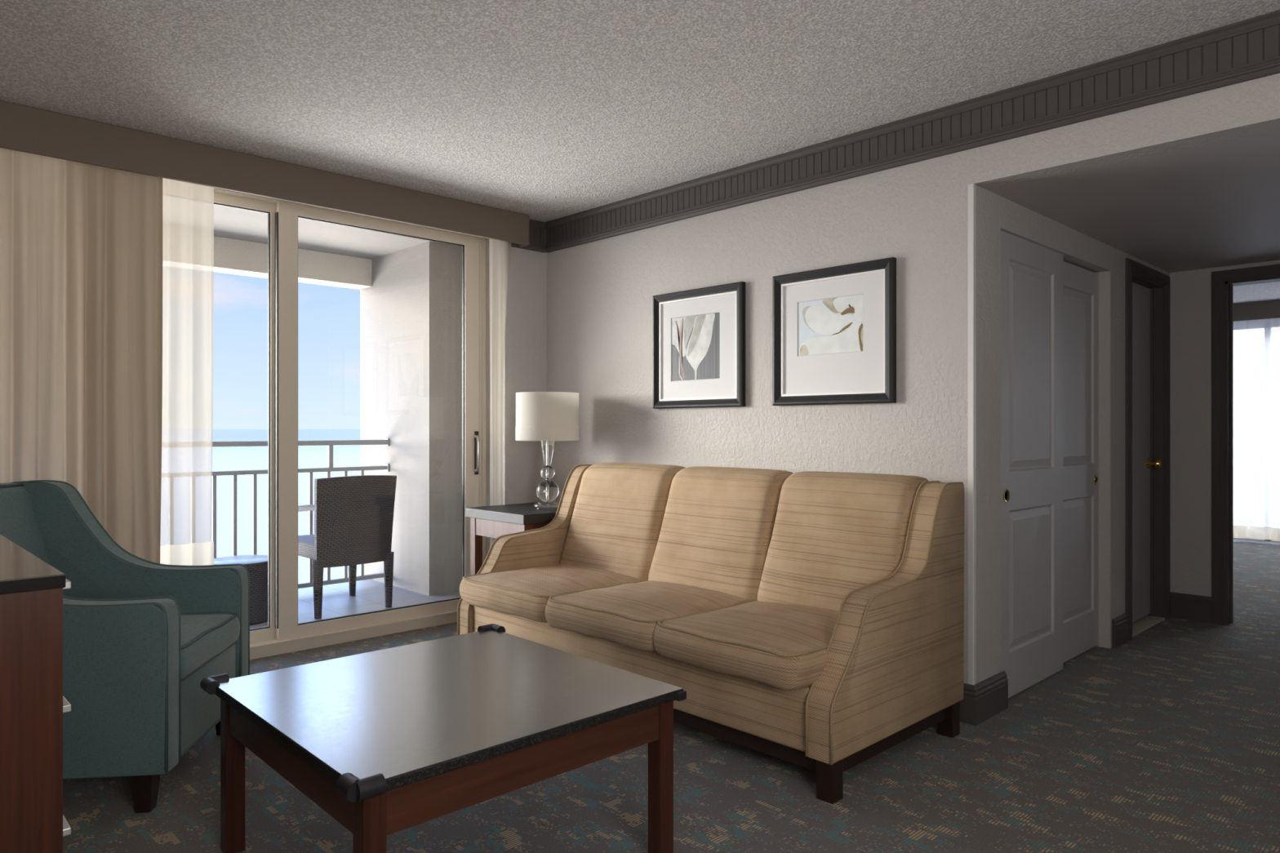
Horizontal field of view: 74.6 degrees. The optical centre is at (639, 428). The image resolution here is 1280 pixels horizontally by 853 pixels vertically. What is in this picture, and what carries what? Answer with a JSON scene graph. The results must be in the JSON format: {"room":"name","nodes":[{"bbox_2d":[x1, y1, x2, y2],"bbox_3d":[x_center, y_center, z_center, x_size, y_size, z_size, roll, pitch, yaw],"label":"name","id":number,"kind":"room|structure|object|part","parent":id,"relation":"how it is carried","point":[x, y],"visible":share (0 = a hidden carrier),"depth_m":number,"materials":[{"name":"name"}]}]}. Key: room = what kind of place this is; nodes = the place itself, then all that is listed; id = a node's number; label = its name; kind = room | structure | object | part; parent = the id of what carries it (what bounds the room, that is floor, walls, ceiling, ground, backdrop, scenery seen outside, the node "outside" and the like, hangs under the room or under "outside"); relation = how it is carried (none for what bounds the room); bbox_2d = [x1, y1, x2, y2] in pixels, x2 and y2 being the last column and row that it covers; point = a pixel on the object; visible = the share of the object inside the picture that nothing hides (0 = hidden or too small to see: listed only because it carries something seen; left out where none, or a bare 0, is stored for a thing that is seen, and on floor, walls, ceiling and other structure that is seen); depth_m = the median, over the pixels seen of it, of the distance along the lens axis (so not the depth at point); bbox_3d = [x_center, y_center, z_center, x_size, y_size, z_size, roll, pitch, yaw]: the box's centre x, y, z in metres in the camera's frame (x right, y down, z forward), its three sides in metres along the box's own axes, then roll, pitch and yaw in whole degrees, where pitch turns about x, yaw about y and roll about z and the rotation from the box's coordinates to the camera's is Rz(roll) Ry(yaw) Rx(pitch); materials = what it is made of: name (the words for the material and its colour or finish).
{"room":"hotel room","nodes":[
{"label":"hotel room","id":0,"kind":"room"},
{"bbox_2d":[213,204,462,259],"bbox_3d":[-2.753,-1.381,4.950,5.700,0.138,1.950,0,0,-44],"label":"ceiling","id":1,"kind":"structure","parent":0,"point":[232,223],"depth_m":5.73,"materials":[{"name":"paint"}]},
{"bbox_2d":[249,579,461,629],"bbox_3d":[-2.666,1.235,4.860,5.700,0.130,1.700,0,0,-44],"label":"floor","id":2,"kind":"structure","parent":0,"point":[337,602],"depth_m":5.75,"materials":[{"name":"tile"}]},
{"bbox_2d":[213,555,267,625],"bbox_3d":[-2.441,0.985,5.145,0.410,0.370,0.410,0,0,-44],"label":"table","id":3,"kind":"object","parent":2,"relation":"on","point":[256,566],"visible":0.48,"depth_m":5.04,"materials":[{"name":"wicker"}]},
{"bbox_2d":[212,438,389,588],"bbox_3d":[-3.423,0.593,4.866,4.218,1.044,0.072,0,0,-44],"label":"balcony railing","id":4,"kind":"object","parent":2,"relation":"on","point":[330,443],"visible":0.33,"depth_m":5.91,"materials":[{"name":"grey metal"}]},
{"bbox_3d":[-3.423,0.293,4.866,4.218,0.030,0.036,0,0,-44],"label":"rail","id":5,"kind":"part","parent":4,"relation":"part of","materials":[{"name":"grey metal"}]},
{"bbox_3d":[-3.423,0.101,4.866,4.218,0.038,0.060,0,0,-44],"label":"rail","id":6,"kind":"part","parent":4,"relation":"part of","materials":[{"name":"grey metal"}]},
{"bbox_3d":[-2.221,0.199,6.024,0.032,0.160,0.032,0,0,-44],"label":"post","id":7,"kind":"part","parent":4,"relation":"part of","materials":[{"name":"grey metal"}]},
{"bbox_3d":[-3.423,1.099,4.866,4.218,0.033,0.036,0,0,-44],"label":"rail","id":8,"kind":"part","parent":4,"relation":"part of","materials":[{"name":"grey metal"}]},
{"bbox_2d":[297,475,396,618],"bbox_3d":[-1.987,0.733,5.521,0.537,0.874,0.670,0,0,-44],"label":"wicker armchair","id":9,"kind":"object","parent":2,"relation":"on","point":[353,515],"visible":0.89,"depth_m":5.28,"materials":[{"name":"wicker"}]},
{"bbox_3d":[-2.018,0.770,5.553,0.485,0.100,0.580,0,0,-44],"label":"seat","id":10,"kind":"part","parent":9,"relation":"part of","materials":[{"name":"wicker"}]},
{"bbox_3d":[-2.173,0.641,5.375,0.040,0.340,0.600,0,0,-44],"label":"armrest","id":11,"kind":"part","parent":9,"relation":"part of","materials":[{"name":"wicker"}]},
{"bbox_3d":[-1.986,0.990,5.181,0.068,0.360,0.068,0,0,-44],"label":"leg","id":12,"kind":"part","parent":9,"relation":"part of","materials":[{"name":"wicker"}]},
{"bbox_3d":[-2.016,0.990,5.888,0.068,0.360,0.068,0,0,-44],"label":"leg","id":13,"kind":"part","parent":9,"relation":"part of","materials":[{"name":"wicker"}]},
{"bbox_3d":[-1.794,0.578,5.321,0.530,0.564,0.115,0,0,-44],"label":"backrest","id":14,"kind":"part","parent":9,"relation":"part of","materials":[{"name":"wicker"}]},
{"bbox_3d":[-1.648,0.990,5.507,0.068,0.360,0.068,0,0,-44],"label":"leg","id":15,"kind":"part","parent":9,"relation":"part of","materials":[{"name":"wicker"}]},
{"bbox_2d":[360,241,462,595],"bbox_3d":[-1.120,-0.005,6.439,1.282,2.611,1.830,0,0,-44],"label":"wall","id":16,"kind":"structure","parent":0,"point":[411,314],"depth_m":6.05,"materials":[{"name":"paint"}]},
{"bbox_2d":[213,235,372,289],"bbox_3d":[-3.738,-1.206,5.049,4.418,0.209,0.200,0,0,-44],"label":"beam","id":17,"kind":"structure","parent":16,"relation":"attached to","point":[232,256],"depth_m":6.16,"materials":[{"name":"beige paint"}]},
{"bbox_2d":[485,218,546,557],"bbox_3d":[-1.962,-0.060,4.098,3.558,2.420,0.375,0,0,-44],"label":"wall","id":18,"kind":"structure","parent":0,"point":[525,359],"depth_m":5.12,"materials":[{"name":"grey paint"}]},
{"bbox_2d":[0,147,162,563],"bbox_3d":[-2.624,-0.022,3.244,1.400,2.305,0.065,0,0,-44],"label":"drape","id":19,"kind":"object","parent":18,"relation":"hanging from","point":[81,244],"visible":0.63,"depth_m":3.53,"materials":[{"name":"beige fabric"}]},
{"bbox_2d":[160,177,213,565],"bbox_3d":[-2.213,-0.022,3.752,0.576,2.305,0.043,0,0,-44],"label":"sheer curtain","id":20,"kind":"object","parent":18,"relation":"hanging from","point":[188,208],"visible":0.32,"depth_m":3.86,"materials":[{"name":"white fabric"}]},
{"bbox_2d":[213,187,485,659],"bbox_3d":[-2.148,-0.015,4.066,3.245,2.350,0.163,0,0,-44],"label":"sliding glass door","id":21,"kind":"structure","parent":18,"relation":"attached to","point":[283,634],"depth_m":4.37,"materials":[{"name":"beige metal"}]},
{"bbox_3d":[-2.329,-0.038,3.933,1.300,2.253,0.036,0,0,-44],"label":"fixed panel","id":22,"kind":"part","parent":21,"relation":"part of","materials":[{"name":"clear glass"}]},
{"bbox_3d":[-1.429,-0.038,4.737,1.208,2.253,0.036,0,0,-44],"label":"sliding panel","id":23,"kind":"part","parent":21,"relation":"part of","materials":[{"name":"clear glass"}]},
{"bbox_3d":[-0.997,0.147,5.123,0.028,0.265,0.008,0,0,-44],"label":"handle plate","id":24,"kind":"part","parent":21,"relation":"part of","materials":[{"name":"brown metal"}]},
{"bbox_3d":[-0.991,0.150,5.099,0.018,0.227,0.046,0,0,-44],"label":"pull handle","id":25,"kind":"part","parent":21,"relation":"part of","materials":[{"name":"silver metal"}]},
{"bbox_2d":[0,0,1279,222],"bbox_3d":[0.423,-1.320,1.636,3.778,0.100,7.170,0,0,-44],"label":"ceiling","id":26,"kind":"structure","parent":0,"point":[544,110],"depth_m":3.01,"materials":[{"name":"white paint"}]},
{"bbox_2d":[0,100,528,247],"bbox_3d":[-1.885,-1.179,3.859,3.337,0.179,0.075,0,0,-44],"label":"window valance","id":27,"kind":"object","parent":26,"relation":"attached to","point":[23,128],"visible":1,"depth_m":3.84,"materials":[{"name":"brown fabric"}]},
{"bbox_2d":[488,238,511,546],"bbox_3d":[-0.827,-0.022,4.970,0.158,2.305,0.018,0,0,-44],"label":"sheer curtain","id":28,"kind":"object","parent":27,"relation":"hanging from","point":[500,251],"visible":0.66,"depth_m":4.95,"materials":[{"name":"white fabric"}]},
{"bbox_2d":[62,537,1279,852],"bbox_3d":[3.116,1.210,4.152,11.150,0.120,7.060,0,0,-44],"label":"floor","id":29,"kind":"structure","parent":0,"point":[1165,740],"depth_m":2.70,"materials":[{"name":"carpet"}]},
{"bbox_2d":[0,533,71,852],"bbox_3d":[-1.674,0.714,1.751,0.676,0.873,1.023,0,0,-44],"label":"dresser","id":30,"kind":"object","parent":29,"relation":"on","point":[33,704],"visible":1,"depth_m":1.57,"materials":[{"name":"brown wood"}]},
{"bbox_3d":[-1.275,0.805,1.802,0.029,0.014,0.365,0,0,-44],"label":"drawer pull","id":31,"kind":"part","parent":30,"relation":"part of","materials":[{"name":"silver metal"}]},
{"bbox_3d":[-1.275,0.559,1.802,0.029,0.014,0.365,0,0,-44],"label":"drawer pull","id":32,"kind":"part","parent":30,"relation":"part of","materials":[{"name":"silver metal"}]},
{"bbox_3d":[-1.275,0.313,1.802,0.029,0.014,0.365,0,0,-44],"label":"drawer pull","id":33,"kind":"part","parent":30,"relation":"part of","materials":[{"name":"silver metal"}]},
{"bbox_2d":[0,480,249,813],"bbox_3d":[-1.882,0.671,2.812,0.876,0.958,0.741,0,0,-7],"label":"armchair","id":34,"kind":"object","parent":29,"relation":"on","point":[141,637],"visible":0.85,"depth_m":2.59,"materials":[{"name":"teal fabric"}]},
{"bbox_3d":[-2.185,0.482,2.775,0.261,0.575,0.529,0,0,-7],"label":"backrest","id":35,"kind":"part","parent":34,"relation":"part of","materials":[{"name":"teal fabric"}]},
{"bbox_3d":[-1.845,0.613,2.499,0.859,0.833,0.105,0,0,-7],"label":"arm","id":36,"kind":"part","parent":34,"relation":"part of","materials":[{"name":"teal fabric"}]},
{"bbox_3d":[-1.922,0.613,3.125,0.859,0.833,0.105,0,0,-7],"label":"arm","id":37,"kind":"part","parent":34,"relation":"part of","materials":[{"name":"teal fabric"}]},
{"bbox_3d":[-1.492,1.089,2.535,0.064,0.121,0.064,0,0,-7],"label":"leg","id":38,"kind":"part","parent":34,"relation":"part of","materials":[{"name":"brown wood"}]},
{"bbox_3d":[-1.860,0.905,2.815,0.788,0.250,0.525,0,0,-7],"label":"seat","id":39,"kind":"part","parent":34,"relation":"part of","materials":[{"name":"teal fabric"}]},
{"bbox_2d":[180,613,239,678],"bbox_3d":[-1.776,0.725,2.825,0.664,0.137,0.545,0,0,-7],"label":"seat cushion","id":40,"kind":"object","parent":34,"relation":"on","point":[206,638],"depth_m":2.87,"materials":[{"name":"teal fabric"}]},
{"bbox_3d":[-1.571,1.089,3.176,0.064,0.121,0.064,0,0,-7],"label":"leg","id":41,"kind":"part","parent":34,"relation":"part of","materials":[{"name":"brown wood"}]},
{"bbox_2d":[200,623,686,852],"bbox_3d":[-0.527,0.913,2.264,0.955,0.474,0.970,0,0,-43],"label":"coffee table","id":42,"kind":"object","parent":29,"relation":"on","point":[385,742],"visible":1,"depth_m":2.09,"materials":[{"name":"black laminate"}]},
{"bbox_3d":[-1.110,0.933,2.290,0.050,0.434,0.050,0,0,-43],"label":"leg","id":43,"kind":"part","parent":42,"relation":"part of","materials":[{"name":"brown wood"}]},
{"bbox_3d":[-0.541,0.933,1.683,0.050,0.434,0.050,0,0,-43],"label":"leg","id":44,"kind":"part","parent":42,"relation":"part of","materials":[{"name":"brown wood"}]},
{"bbox_3d":[0.055,0.933,2.241,0.050,0.434,0.050,0,0,-43],"label":"leg","id":45,"kind":"part","parent":42,"relation":"part of","materials":[{"name":"brown wood"}]},
{"bbox_2d":[465,502,557,575],"bbox_3d":[-0.592,0.800,4.782,0.580,0.700,0.560,0,0,-44],"label":"end table","id":46,"kind":"object","parent":29,"relation":"on","point":[495,521],"visible":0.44,"depth_m":4.63,"materials":[{"name":"wood"}]},
{"bbox_3d":[-0.931,0.826,4.781,0.050,0.648,0.050,0,0,-44],"label":"leg","id":47,"kind":"part","parent":46,"relation":"part of","materials":[{"name":"brown wood"}]},
{"bbox_3d":[-0.605,0.826,4.442,0.050,0.648,0.050,0,0,-44],"label":"leg","id":48,"kind":"part","parent":46,"relation":"part of","materials":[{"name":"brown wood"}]},
{"bbox_2d":[515,391,579,509],"bbox_3d":[-0.525,0.124,4.770,0.361,0.652,0.361,0,0,-44],"label":"table lamp","id":49,"kind":"object","parent":46,"relation":"on","point":[545,417],"visible":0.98,"depth_m":4.63,"materials":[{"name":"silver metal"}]},
{"bbox_3d":[-0.525,-0.068,4.770,0.361,0.269,0.361,0,0,-44],"label":"lamp shade","id":50,"kind":"part","parent":49,"relation":"part of","materials":[{"name":"white fabric"}]},
{"bbox_2d":[457,462,964,804],"bbox_3d":[0.143,0.664,3.591,0.958,0.971,2.115,0,0,-44],"label":"sofa","id":51,"kind":"object","parent":29,"relation":"on","point":[814,620],"visible":0.99,"depth_m":3.16,"materials":[{"name":"beige fabric"}]},
{"bbox_3d":[-0.529,0.613,4.343,0.882,0.819,0.098,0,0,-44],"label":"arm","id":52,"kind":"part","parent":51,"relation":"part of"},
{"bbox_2d":[459,564,642,622],"bbox_3d":[-0.385,0.746,3.958,0.705,0.149,0.689,0,0,-44],"label":"seat cushion","id":53,"kind":"object","parent":51,"relation":"on","point":[522,591],"depth_m":3.80,"materials":[{"name":"beige fabric"}]},
{"bbox_2d":[559,462,684,579],"bbox_3d":[-0.090,0.464,4.242,0.369,0.571,0.653,0,0,-44],"label":"cushion","id":54,"kind":"object","parent":51,"relation":"on","point":[612,522],"depth_m":4.15,"materials":[{"name":"beige fabric"}]},
{"bbox_3d":[0.168,0.918,3.614,0.845,0.207,1.919,0,0,-44],"label":"seat","id":55,"kind":"part","parent":51,"relation":"part of","materials":[{"name":"beige fabric"}]},
{"bbox_2d":[544,580,746,651],"bbox_3d":[0.063,0.746,3.492,0.705,0.148,0.669,0,0,-44],"label":"seat cushion","id":56,"kind":"object","parent":51,"relation":"on","point":[629,614],"depth_m":3.33,"materials":[{"name":"beige fabric"}]},
{"bbox_2d":[648,466,792,599],"bbox_3d":[0.359,0.464,3.776,0.369,0.571,0.633,0,0,-44],"label":"cushion","id":57,"kind":"object","parent":51,"relation":"on","point":[713,531],"depth_m":3.68,"materials":[{"name":"beige fabric"}]},
{"bbox_2d":[653,600,838,690],"bbox_3d":[0.501,0.746,3.037,0.705,0.149,0.657,0,0,-44],"label":"seat cushion","id":58,"kind":"object","parent":51,"relation":"on","point":[784,645],"depth_m":2.84,"materials":[{"name":"beige fabric"}]},
{"bbox_3d":[0.171,1.051,3.618,0.795,0.058,2.055,0,0,-44],"label":"plinth rail","id":59,"kind":"part","parent":51,"relation":"part of","materials":[{"name":"brown wood"}]},
{"bbox_3d":[0.589,1.086,2.611,0.060,0.128,0.060,0,0,-44],"label":"leg","id":60,"kind":"part","parent":51,"relation":"part of","materials":[{"name":"brown wood"}]},
{"bbox_2d":[756,471,928,613],"bbox_3d":[0.796,0.464,3.322,0.369,0.571,0.621,0,0,-44],"label":"cushion","id":61,"kind":"object","parent":51,"relation":"on","point":[828,535],"depth_m":3.25,"materials":[{"name":"beige fabric"}]},
{"bbox_3d":[0.870,0.613,2.890,0.882,0.819,0.098,0,0,-44],"label":"arm","id":62,"kind":"part","parent":51,"relation":"part of"},
{"bbox_3d":[1.162,1.086,3.162,0.060,0.128,0.060,0,0,-44],"label":"leg","id":63,"kind":"part","parent":51,"relation":"part of","materials":[{"name":"brown wood"}]},
{"bbox_2d":[546,73,1279,684],"bbox_3d":[1.735,-0.060,3.003,0.250,2.420,7.120,0,0,-44],"label":"wall","id":64,"kind":"structure","parent":0,"point":[600,293],"depth_m":3.63,"materials":[{"name":"grey paint"}]},
{"bbox_2d":[653,281,745,408],"bbox_3d":[0.289,-0.411,4.300,0.033,0.606,0.615,0,0,-44],"label":"framed picture","id":65,"kind":"object","parent":64,"relation":"attached to","point":[699,335],"visible":1,"depth_m":4.29,"materials":[{"name":"black"}]},
{"bbox_2d":[671,312,719,381],"bbox_3d":[0.284,-0.417,4.323,0.002,0.336,0.338,0,0,-44],"label":"print","id":66,"kind":"object","parent":65,"relation":"attached to","point":[695,336],"depth_m":4.32,"materials":[{"name":"grey paper"}]},
{"bbox_2d":[772,257,896,405],"bbox_3d":[0.844,-0.411,3.723,0.033,0.606,0.621,0,0,-44],"label":"framed picture","id":67,"kind":"object","parent":64,"relation":"attached to","point":[834,328],"visible":1,"depth_m":3.71,"materials":[{"name":"black"}]},
{"bbox_2d":[798,294,862,355],"bbox_3d":[0.845,-0.457,3.740,0.002,0.250,0.343,0,0,-44],"label":"print","id":68,"kind":"object","parent":67,"relation":"attached to","point":[829,325],"depth_m":3.74,"materials":[{"name":"white paper"}]},
{"bbox_2d":[545,9,1279,252],"bbox_3d":[1.757,-1.181,2.768,0.045,0.177,6.750,0,0,-44],"label":"trim","id":69,"kind":"structure","parent":64,"relation":"attached to","point":[1249,49],"depth_m":3.25,"materials":[{"name":"grey paint"}]},
{"bbox_2d":[968,183,976,684],"bbox_3d":[1.300,0.022,3.289,0.025,1.954,0.025,0,0,-44],"label":"trim","id":70,"kind":"structure","parent":64,"relation":"attached to","point":[971,188],"depth_m":3.28,"materials":[{"name":"white plastic"}]},
{"bbox_2d":[960,671,1008,725],"bbox_3d":[0.461,1.075,4.337,0.300,0.150,2.730,0,0,-44],"label":"baseboard","id":71,"kind":"structure","parent":64,"relation":"attached to","point":[988,698],"depth_m":3.31,"materials":[{"name":"grey paint"}]},
{"bbox_2d":[1000,196,1169,648],"bbox_3d":[2.149,0.048,4.608,2.572,2.205,0.742,0,0,-44],"label":"wall","id":72,"kind":"structure","parent":0,"point":[1078,249],"depth_m":4.41,"materials":[{"name":"grey paint"}]},
{"bbox_2d":[1000,230,1063,697],"bbox_3d":[1.732,0.151,3.738,0.730,1.973,0.039,0,0,-44],"label":"door","id":73,"kind":"structure","parent":72,"relation":"in","point":[1032,274],"depth_m":3.72,"materials":[{"name":"grey wood"}]},
{"bbox_3d":[1.539,0.282,3.529,0.056,0.056,0.006,0,0,-44],"label":"finger pull","id":74,"kind":"part","parent":73,"relation":"part of","materials":[{"name":"gold metal"}]},
{"bbox_2d":[1063,261,1098,662],"bbox_3d":[2.177,0.162,4.220,0.730,1.953,0.039,0,0,-44],"label":"door","id":75,"kind":"structure","parent":72,"relation":"in","point":[1081,286],"depth_m":4.26,"materials":[{"name":"grey wood"}]},
{"bbox_3d":[2.390,0.268,4.402,0.056,0.056,0.006,0,0,-44],"label":"finger pull","id":76,"kind":"part","parent":75,"relation":"part of","materials":[{"name":"gold metal"}]},
{"bbox_2d":[1111,613,1128,648],"bbox_3d":[2.560,1.075,4.476,0.214,0.150,0.018,0,0,-44],"label":"baseboard","id":77,"kind":"structure","parent":72,"relation":"attached to","point":[1120,624],"depth_m":4.45,"materials":[{"name":"grey paint"}]},
{"bbox_2d":[1124,257,1169,640],"bbox_3d":[2.888,0.112,4.869,0.796,2.076,0.137,0,0,-44],"label":"door","id":78,"kind":"structure","parent":72,"relation":"in","point":[1147,290],"depth_m":5.02,"materials":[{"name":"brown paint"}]},
{"bbox_3d":[3.081,0.210,5.033,0.062,0.062,0.070,0,0,-44],"label":"knob","id":79,"kind":"part","parent":78,"relation":"part of","materials":[{"name":"gold metal"}]},
{"bbox_2d":[1132,615,1164,637],"bbox_3d":[2.878,1.143,4.878,0.638,0.014,0.140,0,0,-44],"label":"trim","id":80,"kind":"structure","parent":72,"relation":"attached to","point":[1139,626],"depth_m":4.91,"materials":[{"name":"brown wood"}]},
{"bbox_2d":[986,128,1279,272],"bbox_3d":[3.309,-1.005,3.295,2.682,0.100,2.758,0,0,-44],"label":"ceiling","id":81,"kind":"structure","parent":0,"point":[1214,205],"depth_m":3.53,"materials":[{"name":"grey paint"}]},
{"bbox_2d":[1169,260,1279,596],"bbox_3d":[3.989,-0.060,4.465,0.120,2.420,3.300,0,0,-44],"label":"wall","id":82,"kind":"structure","parent":0,"point":[1190,291],"depth_m":5.07,"materials":[{"name":"grey paint"}]},
{"bbox_2d":[1169,591,1211,622],"bbox_3d":[3.316,1.075,5.064,0.018,0.150,0.221,0,0,-44],"label":"baseboard","id":83,"kind":"structure","parent":82,"relation":"attached to","point":[1182,606],"depth_m":5.05,"materials":[{"name":"grey paint"}]},
{"bbox_2d":[1211,263,1279,624],"bbox_3d":[3.790,0.110,4.671,0.164,2.081,1.004,0,0,-44],"label":"trim","id":84,"kind":"structure","parent":82,"relation":"attached to","point":[1223,282],"depth_m":4.95,"materials":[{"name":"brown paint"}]},
{"bbox_2d":[1233,281,1279,303],"bbox_3d":[5.812,-1.320,6.082,4.790,0.100,5.700,0,0,-44],"label":"ceiling","id":85,"kind":"structure","parent":0,"point":[1268,291],"depth_m":7.84,"materials":[{"name":"white paint"}]},
{"bbox_2d":[1233,299,1279,321],"bbox_3d":[7.148,-1.179,7.368,0.020,0.179,5.460,0,0,-44],"label":"valance","id":86,"kind":"object","parent":85,"relation":"attached to","point":[1267,309],"visible":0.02,"depth_m":8.38,"materials":[{"name":"brown fabric"}]},
{"bbox_3d":[5.776,-0.060,6.047,4.890,2.420,5.700,0,0,-44],"label":"wall","id":87,"kind":"structure","parent":0,"visible":0},
{"bbox_2d":[1233,318,1279,541],"bbox_3d":[6.966,-0.045,7.782,0.134,2.330,4.550,0,0,-44],"label":"sheer curtain","id":88,"kind":"object","parent":87,"relation":"hanging from","point":[1256,343],"visible":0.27,"depth_m":8.50,"materials":[{"name":"white fabric"}]},
{"bbox_2d":[1236,537,1279,542],"bbox_3d":[6.867,0.025,8.222,0.060,2.250,3.520,0,0,-44],"label":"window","id":89,"kind":"structure","parent":87,"relation":"in","point":[1237,538],"depth_m":8.70,"materials":[{"name":"beige metal"}]},
{"label":"outside","id":90,"kind":"structure","parent":0,"visible":0},
{"bbox_2d":[163,429,359,583],"bbox_3d":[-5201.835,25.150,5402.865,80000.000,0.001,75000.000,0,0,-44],"label":"sea","id":91,"kind":"structure","parent":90,"point":[232,458],"depth_m":422.05,"materials":[{"name":"liquid"}]}
]}

